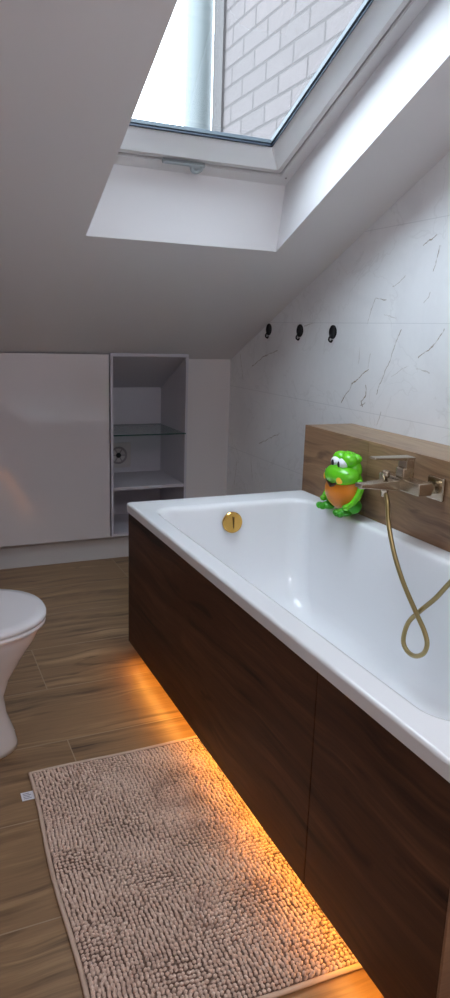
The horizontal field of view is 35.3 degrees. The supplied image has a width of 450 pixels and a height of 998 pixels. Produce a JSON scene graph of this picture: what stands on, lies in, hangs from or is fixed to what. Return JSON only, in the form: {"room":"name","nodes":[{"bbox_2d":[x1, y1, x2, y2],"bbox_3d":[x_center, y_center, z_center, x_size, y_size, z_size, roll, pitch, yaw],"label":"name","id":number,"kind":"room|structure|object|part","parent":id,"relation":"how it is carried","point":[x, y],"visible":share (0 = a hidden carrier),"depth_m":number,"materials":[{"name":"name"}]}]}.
{"room":"bathroom","nodes":[
{"label":"bathroom","id":0,"kind":"room"},
{"bbox_2d":[0,556,383,997],"bbox_3d":[-0.008,0.950,1.599,2.447,0.080,5.213,-4,15,-24],"label":"floor","id":1,"kind":"structure","parent":0,"point":[80,690],"depth_m":2.30,"materials":[{"name":"brown wood"}]},
{"bbox_2d":[0,589,45,758],"bbox_3d":[-0.939,0.378,1.956,0.871,0.810,0.408,-4,15,-24],"label":"toilet","id":2,"kind":"object","parent":1,"relation":"on","point":[22,614],"visible":1,"depth_m":2.04,"materials":[{"name":"white ceramic"}]},
{"bbox_3d":[-0.863,0.567,2.039,0.651,0.409,0.380,-4,15,-24],"label":"bowl","id":3,"kind":"part","parent":2,"relation":"part of","materials":[{"name":"white ceramic"}]},
{"bbox_3d":[-0.762,0.353,2.031,0.479,0.014,0.404,-4,15,-24],"label":"seat","id":4,"kind":"part","parent":2,"relation":"part of","materials":[{"name":"white plastic"}]},
{"bbox_3d":[-0.765,0.335,2.025,0.491,0.022,0.408,-4,15,-24],"label":"lid","id":5,"kind":"part","parent":2,"relation":"part of","materials":[{"name":"white plastic"}]},
{"bbox_2d":[20,735,362,997],"bbox_3d":[-0.139,0.863,1.732,0.594,0.018,0.905,-4,15,-24],"label":"bath mat","id":6,"kind":"object","parent":1,"relation":"on","point":[166,883],"visible":0.97,"depth_m":1.62,"materials":[{"name":"brown fabric"}]},
{"bbox_2d":[127,490,449,997],"bbox_3d":[0.326,0.488,2.065,0.749,0.623,1.774,-4,15,-24],"label":"bathtub","id":7,"kind":"object","parent":1,"relation":"on","point":[273,623],"visible":1,"depth_m":1.75,"materials":[{"name":"white ceramic"}]},
{"bbox_3d":[-0.087,0.450,2.101,0.012,0.516,1.346,-4,15,-24],"label":"panel","id":8,"kind":"part","parent":7,"relation":"part of","materials":[{"name":"brown wood"}]},
{"bbox_2d":[316,450,363,517],"bbox_3d":[0.420,-0.060,2.516,0.129,0.220,0.215,-4,14,-22],"label":"toy","id":9,"kind":"object","parent":7,"relation":"on","point":[344,470],"visible":0.97,"depth_m":2.46,"materials":[{"name":"green plastic"}]},
{"bbox_3d":[0.382,-0.050,2.598,0.075,0.108,0.044,-4,14,-22],"label":"arm","id":10,"kind":"part","parent":9,"relation":"part of","materials":[{"name":"green plastic"}]},
{"bbox_3d":[0.446,-0.011,2.444,0.075,0.108,0.044,-4,14,-22],"label":"arm","id":11,"kind":"part","parent":9,"relation":"part of","materials":[{"name":"green plastic"}]},
{"bbox_3d":[0.272,0.647,1.319,0.012,0.516,0.414,-4,15,-24],"label":"panel","id":12,"kind":"part","parent":7,"relation":"part of","materials":[{"name":"brown wood"}]},
{"bbox_3d":[0.688,0.702,1.287,0.739,0.582,0.005,-4,15,-24],"label":"panel","id":13,"kind":"part","parent":7,"relation":"part of","materials":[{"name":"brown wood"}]},
{"bbox_2d":[302,423,449,551],"bbox_3d":[0.857,0.369,2.053,0.224,0.893,2.174,-4,15,-24],"label":"ledge","id":14,"kind":"object","parent":1,"relation":"on","point":[423,518],"visible":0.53,"depth_m":2.44,"materials":[{"name":"wood"}]},
{"bbox_2d":[355,455,449,658],"bbox_3d":[0.623,0.150,1.976,0.236,0.668,0.776,-4,15,-24],"label":"mixer","id":15,"kind":"object","parent":14,"relation":"attached to","point":[403,479],"visible":1,"depth_m":2.14,"materials":[{"name":"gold metal"}]},
{"bbox_3d":[0.467,-0.042,2.175,0.139,0.033,0.046,-4,15,-24],"label":"spout","id":16,"kind":"part","parent":15,"relation":"part of","materials":[{"name":"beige metal"}]},
{"bbox_3d":[0.495,-0.072,2.180,0.025,0.033,0.025,-4,15,-24],"label":"diverter knob","id":17,"kind":"part","parent":15,"relation":"part of","materials":[{"name":"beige metal"}]},
{"bbox_3d":[0.513,-0.104,2.180,0.146,0.056,0.044,-4,15,-24],"label":"lever","id":18,"kind":"part","parent":15,"relation":"part of","materials":[{"name":"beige metal"}]},
{"bbox_3d":[0.647,-0.033,2.169,0.012,0.072,0.072,-4,15,-24],"label":"wall plate","id":19,"kind":"part","parent":15,"relation":"part of","materials":[{"name":"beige metal"}]},
{"bbox_2d":[186,359,230,497],"bbox_3d":[-1.121,-0.228,3.863,2.397,1.095,0.430,-4,15,-24],"label":"wall","id":20,"kind":"structure","parent":0,"point":[208,379],"depth_m":4.04,"materials":[{"name":"paint"}]},
{"bbox_2d":[0,353,109,546],"bbox_3d":[-1.322,-0.225,3.484,1.520,0.981,0.075,-4,15,-24],"label":"storage cabinet","id":21,"kind":"object","parent":20,"relation":"attached to","point":[55,453],"visible":1,"depth_m":3.64,"materials":[{"name":"grey laminate"}]},
{"bbox_2d":[0,536,128,569],"bbox_3d":[-1.018,0.290,3.779,2.243,0.133,0.030,-4,15,-24],"label":"baseboard","id":22,"kind":"structure","parent":20,"relation":"attached to","point":[110,547],"depth_m":3.83,"materials":[{"name":"grey wood"}]},
{"bbox_2d":[109,353,188,536],"bbox_3d":[-0.492,-0.331,4.026,0.431,0.989,0.420,-4,15,-24],"label":"open shelf unit","id":23,"kind":"object","parent":20,"relation":"attached to","point":[148,393],"visible":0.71,"depth_m":4.11,"materials":[{"name":"grey laminate"}]},
{"bbox_3d":[-0.682,-0.317,3.938,0.013,0.989,0.408,-4,15,-24],"label":"panel","id":24,"kind":"part","parent":23,"relation":"part of","materials":[{"name":"grey plastic"}]},
{"bbox_3d":[-0.506,0.141,4.136,0.405,0.016,0.406,-4,15,-24],"label":"panel","id":25,"kind":"part","parent":23,"relation":"part of","materials":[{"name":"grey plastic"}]},
{"bbox_2d":[113,442,130,467],"bbox_3d":[-0.631,-0.259,4.198,0.150,0.150,0.013,-4,15,-24],"label":"ventilation grille","id":26,"kind":"object","parent":23,"relation":"attached to","point":[121,451],"visible":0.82,"depth_m":4.21,"materials":[{"name":"grey plastic"}]},
{"bbox_3d":[-0.579,-0.278,4.231,0.405,0.783,0.010,-4,15,-24],"label":"panel","id":27,"kind":"part","parent":23,"relation":"part of","materials":[{"name":"grey plastic"}]},
{"bbox_3d":[-0.488,-0.393,4.007,0.403,0.006,0.406,-4,15,-24],"label":"glass shelf","id":28,"kind":"part","parent":23,"relation":"part of","materials":[{"name":"clear glass"}]},
{"bbox_3d":[-0.499,-0.109,4.079,0.405,0.018,0.400,-4,15,-24],"label":"shelf","id":29,"kind":"part","parent":23,"relation":"part of","materials":[{"name":"grey plastic"}]},
{"bbox_3d":[-0.479,-0.709,3.933,0.405,0.211,0.408,-4,15,-24],"label":"panel","id":30,"kind":"part","parent":23,"relation":"part of","materials":[{"name":"grey plastic"}]},
{"bbox_3d":[-0.300,-0.345,4.107,0.013,0.989,0.408,-4,15,-24],"label":"panel","id":31,"kind":"part","parent":23,"relation":"part of","materials":[{"name":"grey plastic"}]},
{"bbox_2d":[0,0,449,359],"bbox_3d":[-0.064,-0.932,1.352,2.397,1.994,5.663,-4,15,-24],"label":"ceiling","id":32,"kind":"structure","parent":0,"point":[98,255],"depth_m":2.53,"materials":[{"name":"paint"}]},
{"bbox_2d":[114,0,428,185],"bbox_3d":[0.027,-1.332,2.040,1.011,0.573,1.158,-4,15,-24],"label":"window","id":33,"kind":"structure","parent":32,"relation":"attached to","point":[377,26],"depth_m":2.39,"materials":[{"name":"white plastic"}]},
{"bbox_2d":[226,152,449,494],"bbox_3d":[1.083,-0.443,1.748,0.050,2.627,5.013,-4,15,-24],"label":"wall","id":34,"kind":"structure","parent":0,"point":[386,366],"depth_m":2.86,"materials":[{"name":"white tile"}]},
{"bbox_2d":[265,324,271,338],"bbox_3d":[0.214,-0.846,3.566,0.018,0.075,0.058,-4,15,-24],"label":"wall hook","id":35,"kind":"object","parent":34,"relation":"attached to","point":[268,327],"visible":1,"depth_m":3.57,"materials":[{"name":"black plastic"}]},
{"bbox_2d":[295,324,302,340],"bbox_3d":[0.342,-0.774,3.291,0.018,0.075,0.058,-4,15,-24],"label":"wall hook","id":36,"kind":"object","parent":34,"relation":"attached to","point":[299,331],"visible":1,"depth_m":3.29,"materials":[{"name":"black plastic"}]},
{"bbox_2d":[328,325,336,342],"bbox_3d":[0.457,-0.709,3.040,0.018,0.075,0.058,-4,15,-24],"label":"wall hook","id":37,"kind":"object","parent":34,"relation":"attached to","point":[332,331],"visible":1,"depth_m":3.04,"materials":[{"name":"black plastic"}]},
{"label":"outside","id":38,"kind":"structure","parent":0,"visible":0},
{"bbox_2d":[223,0,363,138],"bbox_3d":[0.790,-2.567,2.623,0.300,4.066,3.150,-4,15,-24],"label":"brick wall","id":39,"kind":"structure","parent":38,"point":[274,49],"depth_m":3.57,"materials":[{"name":"white brick"}]},
{"bbox_2d":[211,0,226,131],"bbox_3d":[0.112,-2.876,4.091,0.315,4.186,0.140,-4,15,-24],"label":"trim","id":40,"kind":"structure","parent":39,"relation":"attached to","point":[219,5],"depth_m":4.10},
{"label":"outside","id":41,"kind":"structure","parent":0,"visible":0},
{"bbox_2d":[183,0,213,129],"bbox_3d":[-0.156,-2.813,4.255,0.184,4.200,0.184,-4,15,-24],"label":"downpipe","id":42,"kind":"object","parent":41,"point":[199,14],"visible":0.49,"depth_m":4.24,"materials":[{"name":"grey metal"}]}
]}

